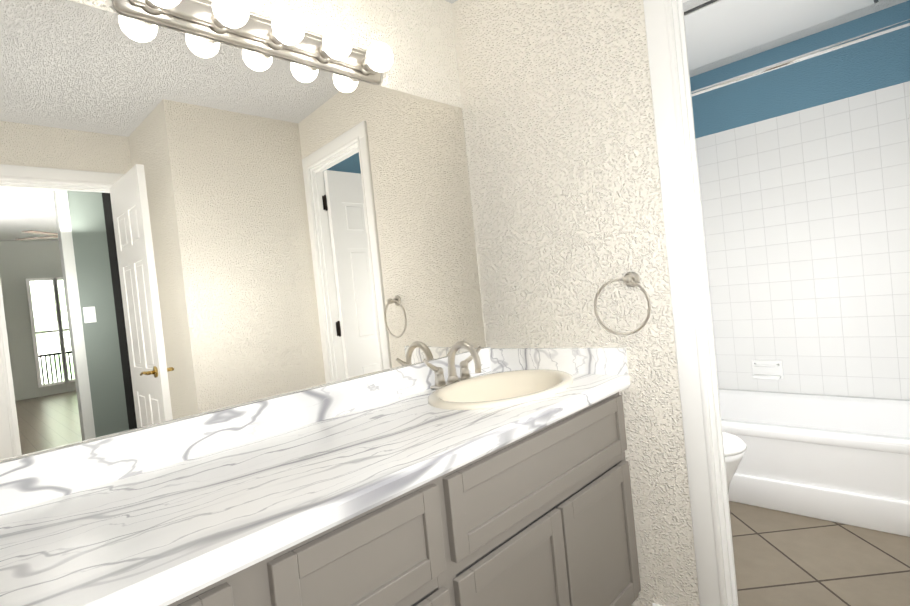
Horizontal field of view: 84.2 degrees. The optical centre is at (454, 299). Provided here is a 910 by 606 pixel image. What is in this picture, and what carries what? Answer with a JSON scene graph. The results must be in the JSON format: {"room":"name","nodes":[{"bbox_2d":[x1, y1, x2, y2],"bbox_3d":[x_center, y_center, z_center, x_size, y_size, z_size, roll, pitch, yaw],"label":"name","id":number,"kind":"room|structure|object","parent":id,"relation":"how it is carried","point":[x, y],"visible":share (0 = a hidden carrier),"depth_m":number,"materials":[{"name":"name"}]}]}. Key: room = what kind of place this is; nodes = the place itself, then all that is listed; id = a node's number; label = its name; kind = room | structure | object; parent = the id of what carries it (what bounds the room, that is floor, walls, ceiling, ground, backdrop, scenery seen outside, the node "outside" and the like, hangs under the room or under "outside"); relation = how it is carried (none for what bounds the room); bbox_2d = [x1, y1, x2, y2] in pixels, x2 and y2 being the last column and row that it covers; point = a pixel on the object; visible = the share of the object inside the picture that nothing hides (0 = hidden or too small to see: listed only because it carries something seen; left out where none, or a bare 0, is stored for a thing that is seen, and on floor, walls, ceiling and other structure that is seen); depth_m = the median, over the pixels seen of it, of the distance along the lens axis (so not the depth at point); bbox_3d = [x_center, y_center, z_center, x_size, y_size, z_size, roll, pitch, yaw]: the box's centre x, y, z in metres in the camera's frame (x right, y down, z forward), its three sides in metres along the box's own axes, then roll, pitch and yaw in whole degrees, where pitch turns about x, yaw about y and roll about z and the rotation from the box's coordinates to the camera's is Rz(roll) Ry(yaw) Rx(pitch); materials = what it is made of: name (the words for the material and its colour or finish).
{"room":"bathroom","nodes":[
{"label":"bathroom","id":0,"kind":"room"},
{"bbox_2d":[0,0,486,461],"bbox_3d":[-0.330,0.007,1.721,0.110,2.355,5.010,-5,2,44],"label":"wall","id":1,"kind":"structure","parent":0,"point":[417,37],"depth_m":1.80,"materials":[{"name":"paint"}]},
{"bbox_2d":[0,0,485,460],"bbox_3d":[-0.895,-0.174,1.071,0.005,0.987,2.807,-5,2,44],"label":"vanity mirror","id":2,"kind":"object","parent":1,"relation":"attached to","point":[191,225],"visible":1,"depth_m":1.31,"materials":[{"name":"clear glass"}]},
{"bbox_2d":[0,347,491,512],"bbox_3d":[-0.796,0.362,1.116,0.019,0.098,2.718,-5,2,44],"label":"backsplash","id":3,"kind":"structure","parent":1,"relation":"attached to","point":[26,480],"depth_m":1.24,"materials":[{"name":"white stone"}]},
{"bbox_2d":[112,0,392,84],"bbox_3d":[-0.490,-0.771,1.435,0.149,0.108,0.800,-5,2,44],"label":"vanity light bar","id":4,"kind":"object","parent":1,"relation":"attached to","point":[284,34],"visible":1,"depth_m":1.41,"materials":[{"name":"silver metal"}]},
{"bbox_2d":[452,0,699,605],"bbox_3d":[0.742,-0.101,1.628,1.579,2.355,0.070,-5,1,39],"label":"wall","id":5,"kind":"structure","parent":0,"point":[560,134],"depth_m":1.78,"materials":[{"name":"paint"}]},
{"bbox_2d":[594,272,650,335],"bbox_3d":[0.568,0.015,1.694,0.193,0.211,0.067,-5,2,44],"label":"towel ring","id":6,"kind":"object","parent":5,"relation":"attached to","point":[630,279],"visible":1,"depth_m":1.68,"materials":[{"name":"silver metal"}]},
{"bbox_2d":[643,0,737,605],"bbox_3d":[1.033,-0.004,1.407,0.793,2.112,0.180,-5,2,44],"label":"door frame","id":7,"kind":"structure","parent":5,"relation":"attached to","point":[687,265],"depth_m":1.55,"materials":[{"name":"white wood"}]},
{"bbox_2d":[445,0,908,76],"bbox_3d":[0.398,-1.264,0.868,2.490,0.060,5.010,-5,2,44],"label":"ceiling","id":8,"kind":"structure","parent":0,"point":[839,20],"depth_m":2.66,"materials":[{"name":"paint"}]},
{"bbox_2d":[684,0,878,70],"bbox_3d":[1.450,-1.368,2.469,0.915,0.010,0.740,-5,2,44],"label":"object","id":9,"kind":"structure","parent":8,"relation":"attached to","point":[715,30],"depth_m":2.48,"materials":[{"name":"white paint"}]},
{"bbox_2d":[630,501,909,605],"bbox_3d":[0.624,1.135,0.935,2.435,0.050,5.010,-5,2,44],"label":"floor","id":10,"kind":"structure","parent":0,"point":[781,558],"depth_m":1.93,"materials":[{"name":"beige tile"}]},
{"bbox_2d":[128,381,640,605],"bbox_3d":[-0.534,0.827,0.953,0.563,0.795,2.767,-5,2,44],"label":"bathroom vanity","id":11,"kind":"object","parent":10,"relation":"on","point":[480,476],"depth_m":1.20,"materials":[{"name":"grey wood"}]},
{"bbox_2d":[0,373,627,605],"bbox_3d":[-0.572,0.412,0.943,0.574,0.040,2.771,-5,2,44],"label":"countertop","id":12,"kind":"structure","parent":11,"relation":"on","point":[123,541],"depth_m":0.96,"materials":[{"name":"white stone"}]},
{"bbox_2d":[416,341,487,384],"bbox_3d":[0.026,0.232,1.819,0.172,0.161,0.304,-5,2,44],"label":"faucet","id":13,"kind":"object","parent":12,"relation":"on","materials":[{"name":"silver metal"}]},
{"bbox_2d":[396,365,603,416],"bbox_3d":[0.167,0.365,1.698,0.426,0.159,0.566,-5,2,44],"label":"sink","id":14,"kind":"object","parent":12,"relation":"in","point":[507,387],"depth_m":1.80,"materials":[{"name":"beige ceramic"}]},
{"bbox_2d":[722,431,746,492],"bbox_3d":[0.931,0.660,2.332,0.748,0.775,0.460,-5,2,44],"label":"toilet","id":15,"kind":"object","parent":10,"relation":"on","point":[735,447],"visible":0.04,"depth_m":2.07,"materials":[{"name":"white ceramic"}]},
{"bbox_2d":[719,389,909,536],"bbox_3d":[1.760,0.764,2.602,1.536,0.390,0.747,-5,2,44],"label":"bathtub","id":16,"kind":"object","parent":10,"relation":"on","point":[842,459],"visible":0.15,"depth_m":2.31,"materials":[{"name":"white ceramic"}]},
{"bbox_2d":[690,0,909,399],"bbox_3d":[1.903,-0.430,2.851,1.500,1.984,0.005,-5,2,44],"label":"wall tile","id":17,"kind":"structure","parent":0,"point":[804,172],"depth_m":2.76,"materials":[{"name":"white tile"}]},
{"bbox_2d":[751,360,783,379],"bbox_3d":[1.834,0.417,2.966,0.160,0.110,0.068,-5,2,44],"label":"soap dish","id":18,"kind":"object","parent":17,"relation":"attached to","point":[768,369],"visible":1,"depth_m":2.96,"materials":[{"name":"white ceramic"}]},
{"bbox_2d":[691,19,909,96],"bbox_3d":[1.359,-1.040,2.345,1.557,0.056,0.056,-5,2,44],"label":"shower rod","id":19,"kind":"object","parent":17,"relation":"attached to","point":[867,36],"visible":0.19,"depth_m":2.17,"materials":[{"name":"silver metal"}]}
]}

